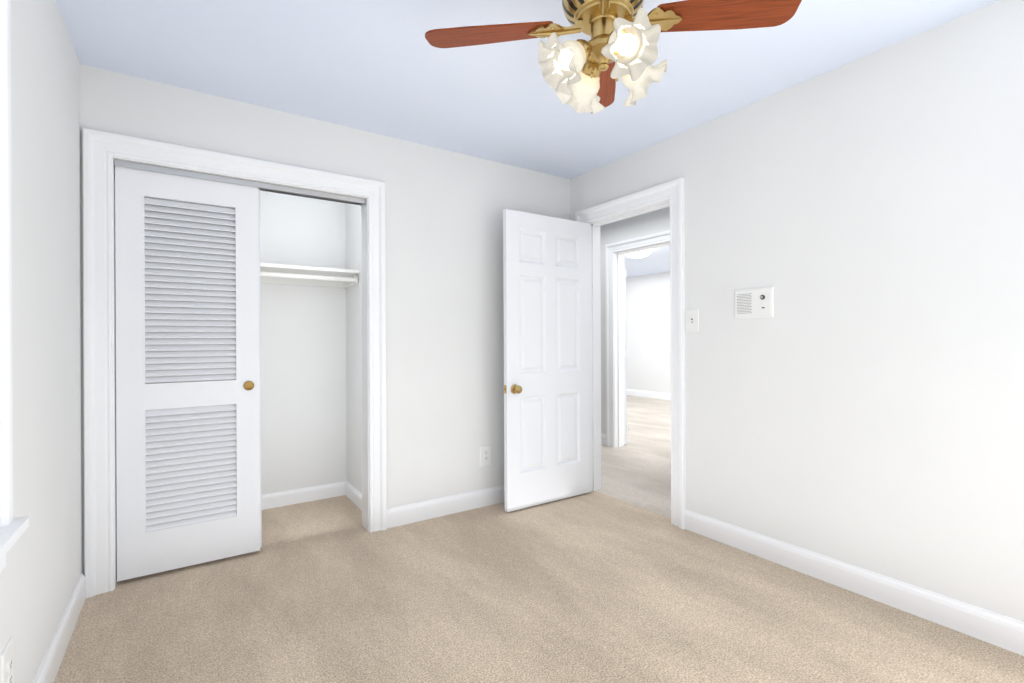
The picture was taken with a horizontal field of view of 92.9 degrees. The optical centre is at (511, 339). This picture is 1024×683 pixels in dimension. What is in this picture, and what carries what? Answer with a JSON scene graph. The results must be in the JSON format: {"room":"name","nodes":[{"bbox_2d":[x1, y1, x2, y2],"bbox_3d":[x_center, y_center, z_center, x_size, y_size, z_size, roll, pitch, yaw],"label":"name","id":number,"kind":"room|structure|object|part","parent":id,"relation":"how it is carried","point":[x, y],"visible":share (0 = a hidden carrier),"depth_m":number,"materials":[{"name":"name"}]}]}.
{"room":"empty bedroom","nodes":[
{"label":"empty bedroom","id":0,"kind":"room"},
{"bbox_2d":[0,0,82,682],"bbox_3d":[-1.249,-0.046,1.040,0.130,2.440,4.680,0,0,-34],"label":"wall","id":1,"kind":"structure","parent":0,"point":[41,572],"depth_m":1.63,"materials":[{"name":"paint"}]},
{"bbox_2d":[0,0,12,527],"bbox_3d":[-0.909,-0.278,0.678,0.031,1.471,1.312,0,0,-34],"label":"window","id":2,"kind":"structure","parent":1,"relation":"in","point":[6,447],"depth_m":1.20,"materials":[{"name":"paint"}]},
{"bbox_2d":[0,637,13,682],"bbox_3d":[-1.321,0.874,1.278,0.009,0.145,0.092,0,0,-34],"label":"electrical outlet","id":3,"kind":"object","parent":1,"relation":"attached to","point":[7,665],"visible":0.98,"depth_m":1.27,"materials":[{"name":"white plastic"}]},
{"bbox_2d":[0,516,28,572],"bbox_3d":[-0.927,0.499,0.664,0.130,0.137,1.372,0,0,-34],"label":"window stool","id":4,"kind":"structure","parent":1,"relation":"attached to","point":[13,531],"depth_m":1.18,"materials":[{"name":"paint"}]},
{"bbox_2d":[33,573,85,682],"bbox_3d":[-0.947,1.113,0.729,0.015,0.118,3.572,0,0,-34],"label":"baseboard","id":5,"kind":"structure","parent":1,"relation":"attached to","point":[47,672],"depth_m":1.81,"materials":[{"name":"paint"}]},
{"bbox_2d":[260,191,346,494],"bbox_3d":[-1.827,-0.043,3.393,1.540,2.440,0.130,0,0,-34],"label":"wall","id":6,"kind":"structure","parent":0,"point":[303,392],"depth_m":3.52,"materials":[{"name":"paint"}]},
{"bbox_2d":[261,481,346,509],"bbox_3d":[-1.835,1.127,3.297,1.410,0.100,0.015,0,0,-34],"label":"baseboard","id":7,"kind":"structure","parent":6,"relation":"attached to","point":[290,497],"depth_m":3.51,"materials":[{"name":"paint"}]},
{"bbox_2d":[260,263,359,287],"bbox_3d":[-1.745,-0.434,3.153,1.406,0.090,0.358,0,0,-34],"label":"closet shelf","id":8,"kind":"object","parent":6,"relation":"attached to","point":[279,268],"visible":0.27,"depth_m":3.39,"materials":[{"name":"white wood"}]},
{"bbox_2d":[260,271,357,283],"bbox_3d":[-1.673,-0.417,3.046,1.394,0.060,0.060,0,0,-34],"label":"hanging rail","id":9,"kind":"object","parent":8,"relation":"attached to","point":[354,279],"visible":0.38,"depth_m":3.25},
{"bbox_2d":[80,64,570,574],"bbox_3d":[-0.786,-0.048,3.110,3.210,2.440,0.130,0,0,-34],"label":"wall","id":10,"kind":"structure","parent":0,"point":[444,314],"depth_m":3.17,"materials":[{"name":"paint"}]},
{"bbox_2d":[82,128,386,597],"bbox_3d":[-1.406,0.104,2.674,1.414,2.141,0.162,0,0,-34],"label":"door frame","id":11,"kind":"structure","parent":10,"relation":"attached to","point":[364,365],"depth_m":2.48,"materials":[{"name":"paint"}]},
{"bbox_3d":[-1.642,0.161,2.505,0.612,1.990,0.046,0,0,-34],"label":"closet door","id":12,"kind":"part","parent":11,"relation":"part of","materials":[{"name":"white wood"}]},
{"bbox_3d":[-1.655,0.161,2.546,0.612,1.990,0.046,0,0,-34],"label":"closet door","id":13,"kind":"part","parent":11,"relation":"part of","materials":[{"name":"white wood"}]},
{"bbox_3d":[-1.420,-0.845,2.688,1.198,0.030,0.090,0,0,-34],"label":"closet track rail","id":14,"kind":"part","parent":11,"relation":"part of","materials":[{"name":"white wood"}]},
{"bbox_3d":[-1.422,0.250,2.633,0.052,0.052,0.014,0,0,-34],"label":"knob","id":15,"kind":"part","parent":11,"relation":"part of","materials":[{"name":"gold metal"}]},
{"bbox_2d":[387,485,503,527],"bbox_3d":[-0.150,1.110,3.448,1.526,0.118,0.015,0,0,-34],"label":"baseboard","id":16,"kind":"structure","parent":10,"relation":"attached to","point":[420,511],"depth_m":3.23,"materials":[{"name":"paint"}]},
{"bbox_2d":[480,444,490,466],"bbox_3d":[-0.184,0.817,3.429,0.092,0.145,0.009,0,0,-34],"label":"electrical outlet","id":17,"kind":"object","parent":10,"relation":"attached to","point":[485,455],"visible":1,"depth_m":3.43,"materials":[{"name":"white plastic"}]},
{"bbox_2d":[345,203,361,493],"bbox_3d":[-1.014,-0.047,3.449,0.130,2.440,0.686,0,0,-34],"label":"wall","id":18,"kind":"structure","parent":0,"point":[353,354],"depth_m":3.53,"materials":[{"name":"paint"}]},
{"bbox_2d":[345,482,361,509],"bbox_3d":[-1.065,1.123,3.402,0.015,0.100,0.671,0,0,-34],"label":"baseboard","id":19,"kind":"structure","parent":18,"relation":"attached to","point":[353,494],"depth_m":3.50,"materials":[{"name":"paint"}]},
{"bbox_2d":[56,0,998,178],"bbox_3d":[0.023,-1.312,1.900,3.210,0.080,4.680,0,0,-34],"label":"ceiling","id":20,"kind":"structure","parent":0,"point":[383,67],"depth_m":2.23,"materials":[{"name":"paint"}]},
{"bbox_2d":[425,0,801,113],"bbox_3d":[0.304,-1.038,1.618,0.912,0.472,0.912,0,0,-37],"label":"ceiling fan","id":21,"kind":"object","parent":20,"relation":"hanging from","point":[581,76],"visible":1,"depth_m":1.59,"materials":[{"name":"brown wood"}]},
{"bbox_3d":[-0.077,-1.047,1.672,0.440,0.006,0.146,0,11,8],"label":"blade","id":22,"kind":"part","parent":21,"relation":"part of","materials":[{"name":"brown wood"}]},
{"bbox_3d":[0.178,-0.901,1.568,0.121,0.193,0.189,-40,13,-16],"label":"lamp shade","id":23,"kind":"part","parent":21,"relation":"part of","materials":[{"name":"white glass"}]},
{"bbox_3d":[0.190,-0.911,1.577,0.087,0.058,0.058,-40,13,-16],"label":"bulb","id":24,"kind":"part","parent":21,"relation":"part of","materials":[{"name":"white glass"}]},
{"bbox_3d":[0.257,-0.899,1.744,0.192,0.192,0.121,0,-38,-20],"label":"lamp shade","id":25,"kind":"part","parent":21,"relation":"part of","materials":[{"name":"white glass"}]},
{"bbox_3d":[0.305,-0.913,1.613,0.075,0.124,0.060,0,0,-34],"label":"chain","id":26,"kind":"part","parent":21,"relation":"part of","materials":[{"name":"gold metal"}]},
{"bbox_3d":[0.346,-0.912,1.503,0.058,0.058,0.087,0,38,-20],"label":"bulb","id":27,"kind":"part","parent":21,"relation":"part of","materials":[{"name":"white glass"}]},
{"bbox_3d":[0.353,-0.904,1.490,0.192,0.190,0.121,0,38,-20],"label":"lamp shade","id":28,"kind":"part","parent":21,"relation":"part of","materials":[{"name":"white glass"}]},
{"bbox_3d":[0.430,-0.898,1.664,0.121,0.189,0.194,39,-13,-16],"label":"lamp shade","id":29,"kind":"part","parent":21,"relation":"part of","materials":[{"name":"white glass"}]},
{"bbox_3d":[0.685,-1.050,1.565,0.440,0.006,0.146,0,-11,8],"label":"blade","id":30,"kind":"part","parent":21,"relation":"part of","materials":[{"name":"brown wood"}]},
{"bbox_2d":[54,395,1023,682],"bbox_3d":[0.965,1.204,5.076,8.300,0.080,8.910,0,0,-34],"label":"floor","id":31,"kind":"structure","parent":0,"point":[594,587],"depth_m":2.09,"materials":[{"name":"beige carpet"}]},
{"bbox_2d":[600,207,669,433],"bbox_3d":[2.009,-0.061,4.035,0.140,2.440,6.010,0,0,-34],"label":"wall","id":32,"kind":"structure","parent":0,"point":[650,223],"depth_m":5.23,"materials":[{"name":"paint"}]},
{"bbox_2d":[601,433,605,444],"bbox_3d":[0.695,1.106,5.856,0.015,0.118,1.254,0,0,-34],"label":"baseboard","id":33,"kind":"structure","parent":32,"relation":"attached to","point":[603,439],"depth_m":5.38,"materials":[{"name":"paint"}]},
{"bbox_2d":[623,255,623,305],"bbox_3d":[1.458,0.063,5.008,0.031,2.196,1.012,0,0,-34],"label":"door frame","id":34,"kind":"structure","parent":32,"relation":"attached to","point":[623,280],"depth_m":5.34,"materials":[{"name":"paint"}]},
{"bbox_2d":[605,230,669,446],"bbox_3d":[1.387,0.106,4.960,0.142,2.110,0.840,0,0,-34],"label":"door frame","id":35,"kind":"structure","parent":32,"relation":"in","point":[618,356],"depth_m":5.28,"materials":[{"name":"paint"}]},
{"bbox_2d":[624,257,627,443],"bbox_3d":[1.198,0.120,5.751,0.169,2.060,0.811,0,0,-6],"label":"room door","id":36,"kind":"structure","parent":35,"relation":"attached to","point":[625,422],"depth_m":5.36,"materials":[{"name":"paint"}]},
{"bbox_3d":[1.245,0.120,5.354,0.045,1.790,0.011,0,0,-6],"label":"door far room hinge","id":37,"kind":"part","parent":36,"relation":"part of","materials":[{"name":"white wood"}]},
{"bbox_2d":[624,246,669,277],"bbox_3d":[2.474,-1.324,6.854,3.790,0.080,7.660,0,0,-34],"label":"ceiling","id":38,"kind":"structure","parent":0,"point":[655,260],"depth_m":8.23,"materials":[{"name":"paint"}]},
{"bbox_2d":[625,250,650,257],"bbox_3d":[1.793,-1.223,6.961,0.380,0.115,0.380,0,0,-34],"label":"ceiling light","id":39,"kind":"object","parent":38,"relation":"attached to","point":[641,254],"visible":0.79,"depth_m":6.86,"materials":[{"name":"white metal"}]},
{"bbox_2d":[626,272,670,392],"bbox_3d":[3.998,-0.071,7.875,0.130,2.440,7.660,0,0,-34],"label":"wall","id":40,"kind":"structure","parent":0,"point":[648,331],"depth_m":9.67,"materials":[{"name":"paint"}]},
{"bbox_2d":[626,389,670,399],"bbox_3d":[3.943,1.084,7.835,0.015,0.130,7.400,0,0,-34],"label":"baseboard","id":41,"kind":"structure","parent":40,"relation":"attached to","point":[651,394],"depth_m":9.64,"materials":[{"name":"paint"}]},
{"bbox_2d":[571,0,1023,621],"bbox_3d":[1.534,-0.059,2.422,0.130,2.440,3.864,0,0,-34],"label":"wall","id":42,"kind":"structure","parent":0,"point":[857,400],"depth_m":2.18,"materials":[{"name":"paint"}]},
{"bbox_2d":[503,209,590,511],"bbox_3d":[0.269,0.140,3.488,0.783,2.030,0.169,0,0,-34],"label":"entry door","id":43,"kind":"structure","parent":42,"relation":"in","point":[547,378],"depth_m":3.45,"materials":[{"name":"paint"}]},
{"bbox_3d":[-0.010,0.335,3.297,0.105,0.064,0.169,0,0,-34],"label":"knob","id":44,"kind":"part","parent":43,"relation":"part of","materials":[{"name":"gold metal"}]},
{"bbox_2d":[575,177,685,528],"bbox_3d":[0.847,0.086,3.442,0.192,2.156,0.977,0,0,-34],"label":"door frame","id":45,"kind":"structure","parent":42,"relation":"attached to","point":[673,191],"depth_m":3.07,"materials":[{"name":"paint"}]},
{"bbox_2d":[686,309,698,331],"bbox_3d":[1.086,-0.114,2.950,0.023,0.132,0.090,0,0,-34],"label":"light switch","id":46,"kind":"object","parent":42,"relation":"attached to","point":[692,320],"visible":1,"depth_m":2.95,"materials":[{"name":"white plastic"}]},
{"bbox_2d":[734,286,773,318],"bbox_3d":[1.300,-0.196,2.632,0.022,0.163,0.217,0,0,-34],"label":"intercom panel","id":47,"kind":"object","parent":42,"relation":"attached to","point":[754,302],"visible":1,"depth_m":2.62,"materials":[{"name":"white plastic"}]},
{"bbox_2d":[684,509,1023,655],"bbox_3d":[1.775,1.101,1.942,0.015,0.118,2.544,0,0,-34],"label":"baseboard","id":48,"kind":"structure","parent":42,"relation":"attached to","point":[995,629],"depth_m":2.17,"materials":[{"name":"paint"}]}
]}

